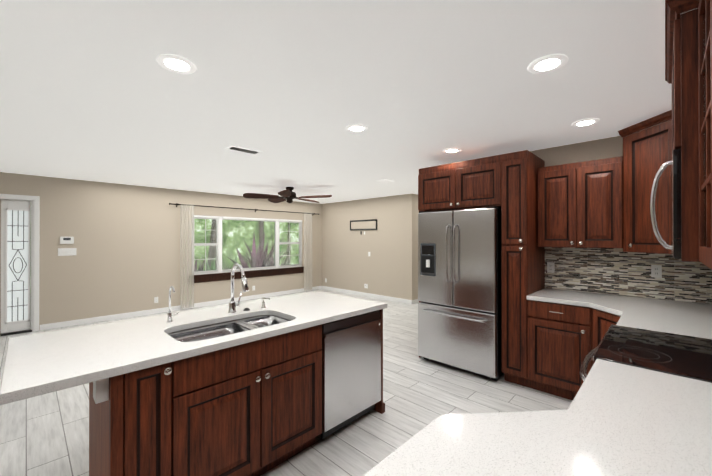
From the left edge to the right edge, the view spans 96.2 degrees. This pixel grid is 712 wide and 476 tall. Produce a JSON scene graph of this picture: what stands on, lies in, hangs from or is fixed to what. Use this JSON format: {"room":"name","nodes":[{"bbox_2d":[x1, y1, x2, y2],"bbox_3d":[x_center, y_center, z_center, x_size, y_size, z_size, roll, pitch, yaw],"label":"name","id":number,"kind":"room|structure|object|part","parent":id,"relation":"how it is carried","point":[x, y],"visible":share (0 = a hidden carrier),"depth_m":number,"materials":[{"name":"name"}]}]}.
{"room":"kitchen","nodes":[
{"label":"kitchen","id":0,"kind":"room"},
{"bbox_2d":[0,172,321,333],"bbox_3d":[-4.258,0.258,5.965,0.100,2.460,9.300,0,0,44],"label":"wall","id":1,"kind":"structure","parent":0,"point":[126,257],"depth_m":5.87,"materials":[{"name":"paint"}]},
{"bbox_2d":[7,210,27,320],"bbox_3d":[-5.237,0.441,4.950,0.008,1.710,0.230,0,0,44],"label":"sidelight","id":2,"kind":"object","parent":1,"relation":"attached to","point":[12,241],"visible":0.92,"depth_m":4.95,"materials":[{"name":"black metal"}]},
{"bbox_2d":[0,194,39,335],"bbox_3d":[-5.571,0.417,4.575,0.097,2.135,1.475,0,0,44],"label":"door frame","id":3,"kind":"structure","parent":1,"relation":"attached to","point":[9,326],"depth_m":4.96,"materials":[{"name":"white wood"}]},
{"bbox_2d":[60,237,73,243],"bbox_3d":[-4.804,0.052,5.311,0.024,0.120,0.170,0,0,44],"label":"thermostat","id":4,"kind":"object","parent":1,"relation":"attached to","point":[66,240],"visible":1,"depth_m":5.30,"materials":[{"name":"white plastic"}]},
{"bbox_2d":[58,248,76,255],"bbox_3d":[-4.802,0.248,5.320,0.013,0.121,0.223,0,0,44],"label":"switch plate","id":5,"kind":"object","parent":1,"relation":"attached to","point":[66,251],"visible":1,"depth_m":5.31,"materials":[{"name":"white plastic"}]},
{"bbox_2d":[40,286,321,329],"bbox_3d":[-3.007,1.447,7.173,0.012,0.090,5.820,0,0,44],"label":"baseboard","id":6,"kind":"structure","parent":1,"relation":"attached to","point":[99,319],"depth_m":6.17,"materials":[{"name":"white wood"}]},
{"bbox_2d":[169,203,318,308],"bbox_3d":[-2.428,0.388,7.756,0.177,2.150,3.828,0,0,44],"label":"window","id":7,"kind":"structure","parent":1,"relation":"in","point":[208,275],"depth_m":7.33,"materials":[{"name":"clear glass"}]},
{"bbox_2d":[180,204,193,308],"bbox_3d":[-3.472,0.390,6.582,0.044,2.140,0.260,0,0,44],"label":"curtain","id":8,"kind":"object","parent":7,"relation":"hanging from","point":[185,245],"depth_m":6.58,"materials":[{"name":"white fabric"}]},
{"bbox_3d":[-2.403,-0.647,7.735,0.104,0.080,3.828,0,0,44],"label":"curtain rod","id":9,"kind":"part","parent":7,"relation":"part of","materials":[{"name":"brown metal"}]},
{"bbox_3d":[-2.455,0.891,7.725,0.080,0.165,2.960,0,0,44],"label":"window sill wood","id":10,"kind":"part","parent":7,"relation":"part of","materials":[{"name":"brown wood"}]},
{"bbox_2d":[304,212,311,290],"bbox_3d":[-1.316,0.396,8.809,0.044,2.140,0.280,0,0,44],"label":"curtain","id":11,"kind":"object","parent":7,"relation":"hanging from","point":[308,245],"depth_m":8.80,"materials":[{"name":"white fabric"}]},
{"bbox_2d":[0,289,571,475],"bbox_3d":[-0.831,1.513,3.966,7.800,0.060,11.400,0,0,44],"label":"floor","id":12,"kind":"structure","parent":0,"point":[47,434],"depth_m":2.71,"materials":[{"name":"tile"}]},
{"bbox_2d":[80,308,384,475],"bbox_3d":[-0.651,1.038,2.246,0.694,0.880,1.906,0,0,44],"label":"kitchen island","id":13,"kind":"object","parent":12,"relation":"on","point":[263,385],"depth_m":1.82,"materials":[{"name":"brown wood"}]},
{"bbox_2d":[0,292,386,404],"bbox_3d":[-0.828,0.618,2.236,0.926,0.120,2.196,0,0,44],"label":"island countertop","id":14,"kind":"structure","parent":13,"relation":"on","point":[37,364],"depth_m":1.69,"materials":[{"name":"white stone"}]},
{"bbox_2d":[164,286,179,323],"bbox_3d":[-1.187,0.437,2.089,0.111,0.240,0.069,0,0,44],"label":"faucet","id":15,"kind":"object","parent":14,"relation":"on","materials":[{"name":"silver metal"}]},
{"bbox_2d":[168,315,290,341],"bbox_3d":[-0.787,0.704,2.074,0.490,0.210,0.810,0,0,44],"label":"island sink","id":16,"kind":"object","parent":14,"relation":"in","point":[214,329],"depth_m":2.20,"materials":[{"name":"silver metal"}]},
{"bbox_2d":[228,264,271,311],"bbox_3d":[-0.762,0.375,2.382,0.258,0.366,0.297,0,0,44],"label":"faucet","id":17,"kind":"object","parent":14,"relation":"on","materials":[{"name":"silver metal"}]},
{"bbox_2d":[261,297,269,308],"bbox_3d":[-0.715,0.517,2.509,0.083,0.083,0.048,0,0,44],"label":"soap dispenser","id":18,"kind":"object","parent":14,"relation":"on","point":[263,303],"depth_m":2.51,"materials":[{"name":"silver metal"}]},
{"bbox_2d":[320,310,381,438],"bbox_3d":[-0.204,1.026,2.643,0.574,0.826,0.618,0,0,44],"label":"dishwasher","id":19,"kind":"object","parent":13,"relation":"in","point":[351,350],"depth_m":2.42,"materials":[{"name":"silver metal"}]},
{"bbox_2d":[418,206,503,380],"bbox_3d":[1.283,0.587,3.742,0.910,1.790,0.764,0,0,44],"label":"refrigerator","id":20,"kind":"object","parent":12,"relation":"on","point":[459,294],"visible":0.98,"depth_m":3.44,"materials":[{"name":"silver metal"}]},
{"bbox_2d":[418,150,544,387],"bbox_3d":[1.414,0.320,3.722,1.230,2.325,0.667,0,0,44],"label":"pantry cabinet","id":21,"kind":"object","parent":12,"relation":"on","point":[507,184],"visible":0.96,"depth_m":3.22,"materials":[{"name":"brown wood"}]},
{"bbox_2d":[528,300,592,400],"bbox_3d":[2.038,1.040,3.114,0.510,0.880,0.670,0,0,44],"label":"base cabinet","id":22,"kind":"object","parent":12,"relation":"on","point":[560,342],"visible":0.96,"depth_m":2.90,"materials":[{"name":"brown wood"}]},
{"bbox_2d":[580,324,711,382],"bbox_3d":[1.559,0.951,1.556,0.740,1.050,0.756,0,0,44],"label":"range","id":23,"kind":"object","parent":12,"relation":"on","point":[679,355],"visible":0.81,"depth_m":1.55,"materials":[{"name":"black glass"}]},
{"bbox_3d":[0.146,1.032,0.187,0.932,0.880,3.168,0,0,44],"label":"base cabinet","id":24,"kind":"object","parent":12,"relation":"on","visible":0},
{"bbox_2d":[363,288,711,475],"bbox_3d":[0.729,0.575,1.130,1.391,0.040,5.331,0,0,44],"label":"countertop","id":25,"kind":"structure","parent":24,"relation":"on","point":[616,419],"depth_m":0.92,"materials":[{"name":"stone"}]},
{"bbox_2d":[0,0,696,203],"bbox_3d":[-0.831,-1.007,3.973,7.800,0.060,11.400,0,0,44],"label":"ceiling","id":26,"kind":"structure","parent":0,"point":[95,91],"depth_m":2.10,"materials":[{"name":"paint"}]},
{"bbox_2d":[156,54,196,73],"bbox_3d":[-1.016,-0.978,1.813,0.200,0.010,0.200,0,0,44],"label":"recessed light","id":27,"kind":"object","parent":26,"relation":"in","point":[176,63],"visible":1,"depth_m":1.80,"materials":[{"name":"white plastic"}]},
{"bbox_2d":[225,145,261,154],"bbox_3d":[-1.256,-0.973,3.591,0.170,0.010,0.360,0,0,44],"label":"ceiling vent","id":28,"kind":"object","parent":26,"relation":"in","point":[243,150],"visible":0.98,"depth_m":3.58,"materials":[{"name":"metal"}]},
{"bbox_2d":[243,187,331,202],"bbox_3d":[-1.310,-0.815,6.279,1.615,0.312,1.639,0,0,44],"label":"ceiling fan","id":29,"kind":"object","parent":26,"relation":"hanging from","point":[288,195],"visible":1,"depth_m":6.10,"materials":[{"name":"brown wood"}]},
{"bbox_3d":[-1.292,-0.815,6.228,0.250,0.312,0.250,0,0,44],"label":"fan motor","id":30,"kind":"part","parent":29,"relation":"part of","materials":[{"name":"brown metal"}]},
{"bbox_2d":[346,124,367,131],"bbox_3d":[0.007,-0.975,2.869,0.200,0.010,0.200,0,0,44],"label":"recessed light","id":31,"kind":"object","parent":26,"relation":"in","point":[356,128],"visible":1,"depth_m":2.86,"materials":[{"name":"white plastic"}]},
{"bbox_2d":[377,179,393,182],"bbox_3d":[0.509,-0.966,5.501,0.160,0.014,0.260,0,0,44],"label":"recessed light","id":32,"kind":"object","parent":26,"relation":"in","point":[385,180],"visible":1,"depth_m":5.46,"materials":[{"name":"paint"}]},
{"bbox_2d":[443,148,460,152],"bbox_3d":[1.084,-0.973,3.608,0.200,0.010,0.200,0,0,44],"label":"recessed light","id":33,"kind":"object","parent":26,"relation":"in","point":[452,150],"visible":1,"depth_m":3.58,"materials":[{"name":"white plastic"}]},
{"bbox_2d":[527,54,567,73],"bbox_3d":[1.085,-0.978,1.812,0.200,0.010,0.200,0,0,44],"label":"recessed light","id":34,"kind":"object","parent":26,"relation":"in","point":[547,63],"visible":1,"depth_m":1.80,"materials":[{"name":"white plastic"}]},
{"bbox_2d":[571,118,599,126],"bbox_3d":[1.961,-0.975,2.731,0.200,0.010,0.200,0,0,44],"label":"recessed light","id":35,"kind":"object","parent":26,"relation":"in","point":[586,122],"visible":1,"depth_m":2.71,"materials":[{"name":"white plastic"}]},
{"bbox_2d":[322,286,412,303],"bbox_3d":[0.136,1.450,8.170,3.102,0.090,0.015,0,0,44],"label":"baseboard","id":36,"kind":"structure","parent":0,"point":[407,301],"depth_m":7.95,"materials":[{"name":"white wood"}]},
{"bbox_2d":[322,194,414,299],"bbox_3d":[0.129,0.265,8.260,3.210,2.460,0.100,0,0,44],"label":"wall","id":37,"kind":"structure","parent":0,"point":[386,267],"depth_m":7.92,"materials":[{"name":"paint"}]},
{"bbox_2d":[350,219,376,234],"bbox_3d":[0.179,-0.251,8.127,0.930,0.370,0.020,0,0,44],"label":"wall mount bracket","id":38,"kind":"object","parent":37,"relation":"attached to","point":[363,224],"visible":0.98,"depth_m":8.11,"materials":[{"name":"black metal"}]},
{"bbox_2d":[415,194,418,298],"bbox_3d":[1.907,0.264,7.861,0.100,2.460,1.800,0,0,44],"label":"wall","id":39,"kind":"structure","parent":0,"point":[416,245],"depth_m":7.24,"materials":[{"name":"paint"}]},
{"bbox_2d":[530,134,705,303],"bbox_3d":[2.153,0.252,3.544,2.720,2.460,0.100,0,0,44],"label":"wall","id":40,"kind":"structure","parent":0,"point":[610,147],"depth_m":3.29,"materials":[{"name":"paint"}]},
{"bbox_2d":[538,156,622,247],"bbox_3d":[2.210,-0.307,3.155,0.675,0.815,0.377,0,0,44],"label":"upper cabinet","id":41,"kind":"object","parent":40,"relation":"attached to","point":[580,204],"visible":1,"depth_m":3.01,"materials":[{"name":"brown wood"}]},
{"bbox_3d":[0.585,0.241,-0.102,0.100,2.460,7.520,0,0,44],"label":"wall","id":42,"kind":"structure","parent":0,"visible":0},
{"bbox_2d":[593,308,620,363],"bbox_3d":[2.470,0.989,2.555,0.888,0.780,0.873,0,0,44],"label":"base cabinet","id":43,"kind":"object","parent":42,"relation":"attached to","point":[603,321],"visible":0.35,"depth_m":2.63,"materials":[{"name":"brown wood"}]},
{"bbox_2d":[545,247,711,303],"bbox_3d":[2.578,0.320,3.056,1.370,0.480,0.007,0,0,44],"label":"backsplash","id":44,"kind":"structure","parent":42,"relation":"attached to","point":[616,271],"depth_m":3.03,"materials":[{"name":"tile"}]},
{"bbox_2d":[547,262,554,272],"label":"outlet plates","id":45,"kind":"object","parent":44,"relation":"attached to","point":[550,265],"depth_m":3.48,"materials":[{"name":"white plastic"}]},
{"bbox_2d":[651,265,661,277],"label":"outlet plates","id":46,"kind":"object","parent":44,"relation":"attached to","point":[656,271],"depth_m":2.90,"materials":[{"name":"white plastic"}]},
{"bbox_2d":[618,110,671,253],"bbox_3d":[2.570,-0.404,2.555,0.739,1.065,0.739,0,0,44],"label":"upper cabinet","id":47,"kind":"object","parent":42,"relation":"attached to","point":[647,152],"visible":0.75,"depth_m":2.58,"materials":[{"name":"brown wood"}]},
{"bbox_2d":[665,0,699,261],"bbox_3d":[1.691,-0.422,1.431,0.438,1.035,0.890,0,0,44],"label":"upper cabinet","id":48,"kind":"object","parent":42,"relation":"attached to","point":[681,53],"visible":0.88,"depth_m":1.25,"materials":[{"name":"brown wood"}]},
{"bbox_2d":[650,149,680,257],"bbox_3d":[1.673,-0.135,1.449,0.486,0.442,0.756,0,0,44],"label":"over-the-range microwave","id":49,"kind":"object","parent":48,"relation":"attached to","point":[675,245],"visible":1,"depth_m":1.30,"materials":[{"name":"silver metal"}]},
{"bbox_3d":[1.314,-0.136,1.374,0.075,0.378,0.016,0,0,44],"label":"handle","id":50,"kind":"part","parent":49,"relation":"part of","materials":[{"name":"silver metal"}]},
{"bbox_2d":[696,0,703,263],"bbox_3d":[1.241,-0.423,0.902,0.347,1.036,0.586,0,0,44],"label":"upper cabinet","id":51,"kind":"object","parent":42,"relation":"attached to","point":[700,122],"depth_m":1.19,"materials":[{"name":"brown wood"}]},
{"bbox_2d":[700,0,711,269],"bbox_3d":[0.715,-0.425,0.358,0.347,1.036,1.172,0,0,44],"label":"upper cabinet","id":52,"kind":"object","parent":42,"relation":"attached to","point":[705,115],"depth_m":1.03,"materials":[{"name":"brown wood"}]},
{"label":"outside","id":53,"kind":"structure","parent":0,"visible":0},
{"bbox_2d":[30,293,30,324],"bbox_3d":[-4.310,1.777,10.953,6.880,0.050,18.000,0,0,44],"label":"ground","id":54,"kind":"structure","parent":53,"point":[30,308],"depth_m":7.75,"materials":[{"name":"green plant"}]},
{"bbox_2d":[207,219,222,268],"bbox_3d":[-4.496,-0.446,10.249,0.380,4.528,0.719,0,0,44],"label":"trunk","id":55,"kind":"object","parent":54,"relation":"on","point":[213,254],"depth_m":10.08,"materials":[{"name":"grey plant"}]},
{"bbox_2d":[194,233,296,270],"bbox_3d":[-3.401,0.759,8.977,2.741,1.975,4.851,0,0,44],"label":"plants","id":56,"kind":"object","parent":54,"relation":"on","point":[265,259],"depth_m":9.02,"materials":[{"name":"green plant"}]},
{"bbox_2d":[259,221,263,252],"bbox_3d":[-3.196,-0.448,10.741,0.174,4.502,0.210,0,0,20],"label":"trunk","id":57,"kind":"object","parent":54,"relation":"on","point":[262,230],"depth_m":10.70,"materials":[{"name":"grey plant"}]},
{"bbox_2d":[30,219,298,292],"bbox_3d":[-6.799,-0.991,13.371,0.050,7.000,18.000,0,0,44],"label":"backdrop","id":58,"kind":"structure","parent":53,"point":[251,231],"depth_m":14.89,"materials":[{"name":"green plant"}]}
]}

